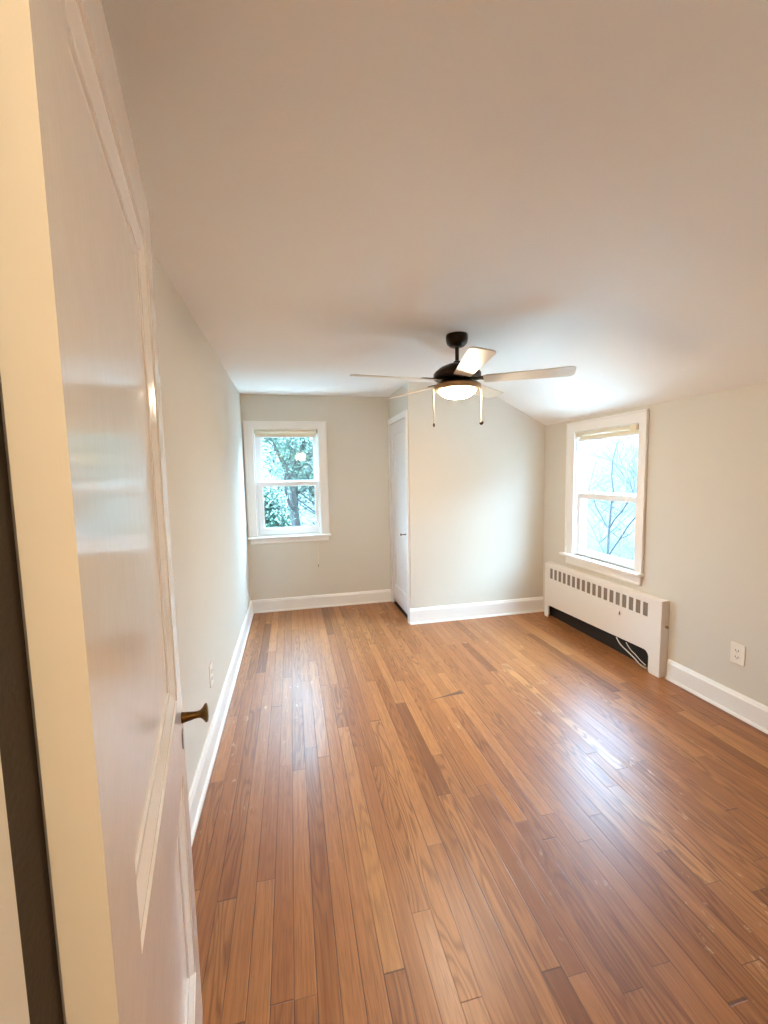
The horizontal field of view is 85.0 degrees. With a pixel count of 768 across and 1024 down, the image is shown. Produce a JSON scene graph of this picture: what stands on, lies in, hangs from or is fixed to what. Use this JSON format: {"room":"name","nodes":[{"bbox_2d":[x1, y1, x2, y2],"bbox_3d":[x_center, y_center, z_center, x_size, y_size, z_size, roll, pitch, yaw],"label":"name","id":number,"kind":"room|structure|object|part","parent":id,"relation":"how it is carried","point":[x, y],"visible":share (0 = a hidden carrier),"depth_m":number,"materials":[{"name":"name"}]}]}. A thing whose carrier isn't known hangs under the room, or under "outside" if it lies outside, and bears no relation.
{"room":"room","nodes":[
{"label":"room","id":0,"kind":"room"},
{"bbox_2d":[0,251,250,1023],"bbox_3d":[-1.083,0.071,2.408,0.120,2.463,4.527,-2,5,-12],"label":"wall","id":1,"kind":"structure","parent":0,"point":[202,424],"depth_m":2.19,"materials":[{"name":"beige paint"}]},
{"bbox_2d":[209,661,212,687],"bbox_3d":[-0.971,0.914,2.357,0.010,0.124,0.078,-2,5,-12],"label":"wall outlet","id":2,"kind":"object","parent":1,"relation":"attached to","point":[210,665],"visible":1,"depth_m":2.34,"materials":[{"name":"white plastic"}]},
{"bbox_2d":[188,601,253,845],"bbox_3d":[-0.978,1.226,2.496,0.030,0.142,4.357,-2,5,-12],"label":"baseboard","id":3,"kind":"structure","parent":1,"relation":"attached to","point":[196,796],"depth_m":2.30,"materials":[{"name":"white wood"}]},
{"bbox_2d":[240,394,390,599],"bbox_3d":[-0.006,-0.179,4.892,3.307,2.463,0.120,-2,5,-12],"label":"wall","id":4,"kind":"structure","parent":0,"point":[355,557],"depth_m":4.72,"materials":[{"name":"beige paint"}]},
{"bbox_2d":[242,420,330,544],"bbox_3d":[-1.057,-0.325,4.611,0.896,1.325,0.177,-2,5,-12],"label":"window","id":5,"kind":"structure","parent":4,"relation":"in","point":[255,483],"depth_m":4.58,"materials":[{"name":"white wood"}]},
{"bbox_2d":[253,429,318,566],"bbox_3d":[-1.042,-0.135,4.573,0.675,1.513,0.102,-2,5,-12],"label":"roller shade","id":6,"kind":"object","parent":5,"relation":"attached to","point":[258,433],"visible":1,"depth_m":4.54,"materials":[{"name":"beige fabric"}]},
{"bbox_3d":[-0.749,-0.149,4.619,0.003,1.453,0.056,-2,5,-12],"label":"pull cord","id":7,"kind":"part","parent":6,"relation":"part of","materials":[{"name":"beige plastic"}]},
{"bbox_3d":[-1.075,-0.597,4.636,0.657,0.583,0.032,-2,5,-12],"label":"sash","id":8,"kind":"part","parent":5,"relation":"part of","materials":[{"name":"white plastic"}]},
{"bbox_3d":[-1.054,-0.050,4.643,0.657,0.578,0.032,-2,5,-12],"label":"sash","id":9,"kind":"part","parent":5,"relation":"part of","materials":[{"name":"white plastic"}]},
{"bbox_3d":[-1.036,0.269,4.623,0.896,0.022,0.092,-2,5,-12],"label":"sill","id":10,"kind":"part","parent":5,"relation":"part of","materials":[{"name":"white wood"}]},
{"bbox_2d":[251,589,390,613],"bbox_3d":[-0.690,1.012,4.766,1.583,0.142,0.030,-2,5,-12],"label":"baseboard","id":11,"kind":"structure","parent":4,"relation":"attached to","point":[374,596],"depth_m":4.75,"materials":[{"name":"white wood"}]},
{"bbox_2d":[389,382,420,608],"bbox_3d":[0.211,-0.115,4.474,0.100,2.423,0.798,-2,5,-12],"label":"wall","id":12,"kind":"structure","parent":0,"point":[409,402],"depth_m":4.09,"materials":[{"name":"beige paint"}]},
{"bbox_2d":[390,418,407,614],"bbox_3d":[0.147,0.043,4.476,0.098,1.988,0.645,-2,5,-12],"label":"door","id":13,"kind":"structure","parent":12,"relation":"in","point":[397,430],"depth_m":4.50,"materials":[{"name":"white paint"}]},
{"bbox_2d":[388,410,409,621],"bbox_3d":[0.155,0.040,4.484,0.018,2.116,0.777,-2,5,-12],"label":"door frame","id":14,"kind":"structure","parent":12,"relation":"attached to","point":[404,413],"depth_m":4.19,"materials":[{"name":"white wood"}]},
{"bbox_2d":[101,0,767,424],"bbox_3d":[0.462,-0.944,2.622,3.307,0.583,4.609,-2,5,-12],"label":"ceiling","id":15,"kind":"structure","parent":0,"point":[335,190],"depth_m":1.27,"materials":[{"name":"white paint"}]},
{"bbox_2d":[350,331,575,426],"bbox_3d":[0.436,-0.829,2.649,1.314,0.576,1.335,-2,5,-12],"label":"ceiling fan","id":16,"kind":"object","parent":15,"relation":"hanging from","point":[456,380],"visible":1,"depth_m":2.57,"materials":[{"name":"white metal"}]},
{"bbox_3d":[0.060,-0.816,2.539,0.528,0.031,0.134,-3,6,-18],"label":"blade","id":17,"kind":"part","parent":16,"relation":"part of","materials":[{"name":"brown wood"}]},
{"bbox_3d":[0.211,-0.863,3.018,0.134,0.031,0.528,-5,6,-36],"label":"blade","id":18,"kind":"part","parent":16,"relation":"part of","materials":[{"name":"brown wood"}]},
{"bbox_3d":[0.321,-0.674,2.656,0.017,0.228,0.007,-2,5,-12],"label":"pull chain","id":19,"kind":"part","parent":16,"relation":"part of","materials":[{"name":"beige"}]},
{"bbox_3d":[0.469,-0.752,2.682,0.234,0.051,0.234,-2,5,-12],"label":"lamp shade","id":20,"kind":"part","parent":16,"relation":"part of","materials":[{"name":"beige glass"}]},
{"bbox_3d":[0.471,-0.797,2.247,0.134,0.031,0.528,-1,5,0],"label":"blade","id":21,"kind":"part","parent":16,"relation":"part of","materials":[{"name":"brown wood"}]},
{"bbox_3d":[0.629,-0.841,2.622,0.150,0.021,0.083,0,5,17],"label":"blade arm","id":22,"kind":"part","parent":16,"relation":"part of","materials":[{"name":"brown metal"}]},
{"bbox_3d":[0.629,-0.695,2.723,0.017,0.213,0.007,-2,5,-12],"label":"pull chain","id":23,"kind":"part","parent":16,"relation":"part of","materials":[{"name":"beige"}]},
{"bbox_3d":[0.716,-0.873,3.022,0.134,0.031,0.528,3,6,35],"label":"blade","id":24,"kind":"part","parent":16,"relation":"part of","materials":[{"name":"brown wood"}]},
{"bbox_3d":[0.876,-0.833,2.545,0.528,0.031,0.134,0,5,17],"label":"blade","id":25,"kind":"part","parent":16,"relation":"part of","materials":[{"name":"white wood"}]},
{"bbox_2d":[192,601,767,1023],"bbox_3d":[0.494,1.366,1.969,3.707,0.100,6.284,-2,5,-12],"label":"floor","id":26,"kind":"structure","parent":0,"point":[507,819],"depth_m":1.74,"materials":[{"name":"brown wood"}]},
{"bbox_2d":[394,601,407,618],"bbox_3d":[0.239,1.075,4.585,0.112,0.012,0.648,-2,5,-12],"label":"threshold","id":27,"kind":"object","parent":26,"relation":"on","point":[395,602],"visible":0.24,"depth_m":4.59,"materials":[{"name":"black metal"}]},
{"bbox_2d":[544,562,668,677],"bbox_3d":[1.847,0.852,3.652,0.064,0.561,1.414,-2,5,-12],"label":"radiator cover","id":28,"kind":"object","parent":26,"relation":"on","point":[588,603],"visible":1,"depth_m":3.44,"materials":[{"name":"white metal"}]},
{"bbox_2d":[550,568,647,616],"bbox_3d":[1.812,0.669,3.655,0.002,0.117,1.215,-2,5,-12],"label":"grille","id":29,"kind":"object","parent":28,"relation":"attached to","point":[633,604],"depth_m":3.53,"materials":[{"name":"white metal"}]},
{"bbox_3d":[1.873,0.853,3.668,0.003,0.555,1.385,-2,5,-12],"label":"panel","id":30,"kind":"part","parent":28,"relation":"part of","materials":[{"name":"black metal"}]},
{"bbox_3d":[1.839,0.580,3.637,0.064,0.015,1.393,-2,5,-12],"label":"panel","id":31,"kind":"part","parent":28,"relation":"part of","materials":[{"name":"white metal"}]},
{"bbox_2d":[616,637,645,668],"bbox_3d":[1.908,1.087,3.247,0.012,0.128,0.303,-2,5,-12],"label":"cable","id":32,"kind":"object","parent":28,"relation":"hanging from","point":[616,637],"visible":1,"depth_m":3.22,"materials":[{"name":"white plastic"}]},
{"bbox_3d":[1.998,0.912,2.987,0.059,0.557,0.003,-2,5,-12],"label":"panel","id":33,"kind":"part","parent":28,"relation":"part of","materials":[{"name":"white metal"}]},
{"bbox_2d":[418,382,544,607],"bbox_3d":[1.002,-0.094,4.294,1.364,2.363,0.100,-2,5,-12],"label":"wall","id":34,"kind":"structure","parent":0,"point":[481,487],"depth_m":4.23,"materials":[{"name":"beige paint"}]},
{"bbox_2d":[409,596,543,624],"bbox_3d":[0.981,1.012,4.319,1.482,0.156,0.030,-2,5,-12],"label":"baseboard","id":35,"kind":"structure","parent":34,"relation":"attached to","point":[424,615],"depth_m":4.31,"materials":[{"name":"white wood"}]},
{"bbox_2d":[586,435,638,560],"bbox_3d":[6.906,-0.374,12.188,9.675,7.051,7.738,-5,7,-37],"label":"bare tree","id":36,"kind":"object","parent":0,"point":[608,547],"visible":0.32,"depth_m":11.87,"materials":[{"name":"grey plant"}]},
{"bbox_2d":[543,382,767,706],"bbox_3d":[2.042,0.188,3.073,0.120,1.981,4.609,-2,5,-12],"label":"wall","id":37,"kind":"structure","parent":0,"point":[706,544],"depth_m":2.67,"materials":[{"name":"beige paint"}]},
{"bbox_2d":[559,409,648,585],"bbox_3d":[1.882,-0.136,3.585,0.177,1.330,0.958,-2,5,-12],"label":"window","id":38,"kind":"structure","parent":37,"relation":"in","point":[576,494],"depth_m":3.63,"materials":[{"name":"white wood"}]},
{"bbox_3d":[1.852,0.439,3.628,0.092,0.022,0.958,-2,5,-12],"label":"sill","id":39,"kind":"part","parent":38,"relation":"part of","materials":[{"name":"white wood"}]},
{"bbox_3d":[1.901,0.133,3.583,0.032,0.568,0.700,-2,5,-12],"label":"sash","id":40,"kind":"part","parent":38,"relation":"part of","materials":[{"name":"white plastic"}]},
{"bbox_2d":[575,424,638,614],"bbox_3d":[1.838,0.049,3.561,0.102,1.493,0.718,-2,5,-12],"label":"roller shade","id":41,"kind":"object","parent":38,"relation":"attached to","point":[629,430],"visible":0.86,"depth_m":3.42,"materials":[{"name":"beige fabric"}]},
{"bbox_3d":[1.884,0.072,3.270,0.056,1.433,0.003,-2,5,-12],"label":"pull cord","id":42,"kind":"part","parent":41,"relation":"part of","materials":[{"name":"beige plastic"}]},
{"bbox_3d":[1.933,-0.404,3.543,0.032,0.575,0.700,-2,5,-12],"label":"sash","id":43,"kind":"part","parent":38,"relation":"part of","materials":[{"name":"glass"}]},
{"bbox_2d":[665,659,767,733],"bbox_3d":[2.240,1.205,2.010,0.030,0.142,2.018,-2,5,-12],"label":"baseboard","id":44,"kind":"structure","parent":37,"relation":"attached to","point":[746,709],"depth_m":2.62,"materials":[{"name":"white wood"}]},
{"bbox_2d":[730,641,745,665],"bbox_3d":[2.124,0.853,2.518,0.010,0.124,0.082,-2,5,-12],"label":"wall outlet","id":45,"kind":"object","parent":37,"relation":"attached to","point":[737,652],"visible":1,"depth_m":2.51,"materials":[{"name":"white plastic"}]},
{"bbox_3d":[0.968,0.231,0.535,3.307,2.423,0.132,-2,5,-12],"label":"wall","id":46,"kind":"structure","parent":0,"visible":0},
{"bbox_2d":[0,400,63,1023],"bbox_3d":[0.142,0.348,0.358,1.017,2.255,0.166,-2,5,-12],"label":"door frame","id":47,"kind":"structure","parent":46,"relation":"attached to","point":[30,991],"depth_m":0.30,"materials":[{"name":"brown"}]},
{"bbox_2d":[0,0,208,1023],"bbox_3d":[-0.394,0.377,0.708,0.163,2.113,0.795,-3,6,-22],"label":"door","id":48,"kind":"structure","parent":46,"relation":"in","point":[79,359],"depth_m":0.37,"materials":[{"name":"white wood"}]},
{"bbox_3d":[-0.481,0.517,1.066,0.063,0.047,0.047,-3,6,-22],"label":"knob","id":49,"kind":"part","parent":48,"relation":"part of","materials":[{"name":"gold metal"}]},
{"label":"outside","id":50,"kind":"structure","parent":0,"visible":0},
{"bbox_2d":[261,435,638,560],"bbox_3d":[0.176,-3.437,17.221,52.000,12.492,46.000,-2,5,-12],"label":"sky","id":51,"kind":"structure","parent":50,"point":[601,461],"depth_m":20.75,"materials":[{"name":"white"}]},
{"bbox_2d":[263,487,305,527],"bbox_3d":[-4.955,-0.266,16.408,3.703,4.010,3.819,-5,6,-36],"label":"evergreen shrub","id":52,"kind":"object","parent":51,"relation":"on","point":[270,517],"visible":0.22,"depth_m":15.91,"materials":[{"name":"green plant"}]},
{"bbox_2d":[261,437,315,525],"bbox_3d":[-1.475,-1.713,10.845,7.741,10.299,10.534,-2,5,-12],"label":"evergreen tree","id":53,"kind":"object","parent":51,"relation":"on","point":[296,453],"visible":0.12,"depth_m":9.14,"materials":[{"name":"green plant"}]},
{"bbox_2d":[588,435,638,493],"bbox_3d":[12.252,-2.558,18.401,8.168,8.241,9.789,3,7,42],"label":"bare tree","id":54,"kind":"object","parent":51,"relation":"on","point":[637,435],"visible":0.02,"depth_m":18.59,"materials":[{"name":"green plant"}]}
]}

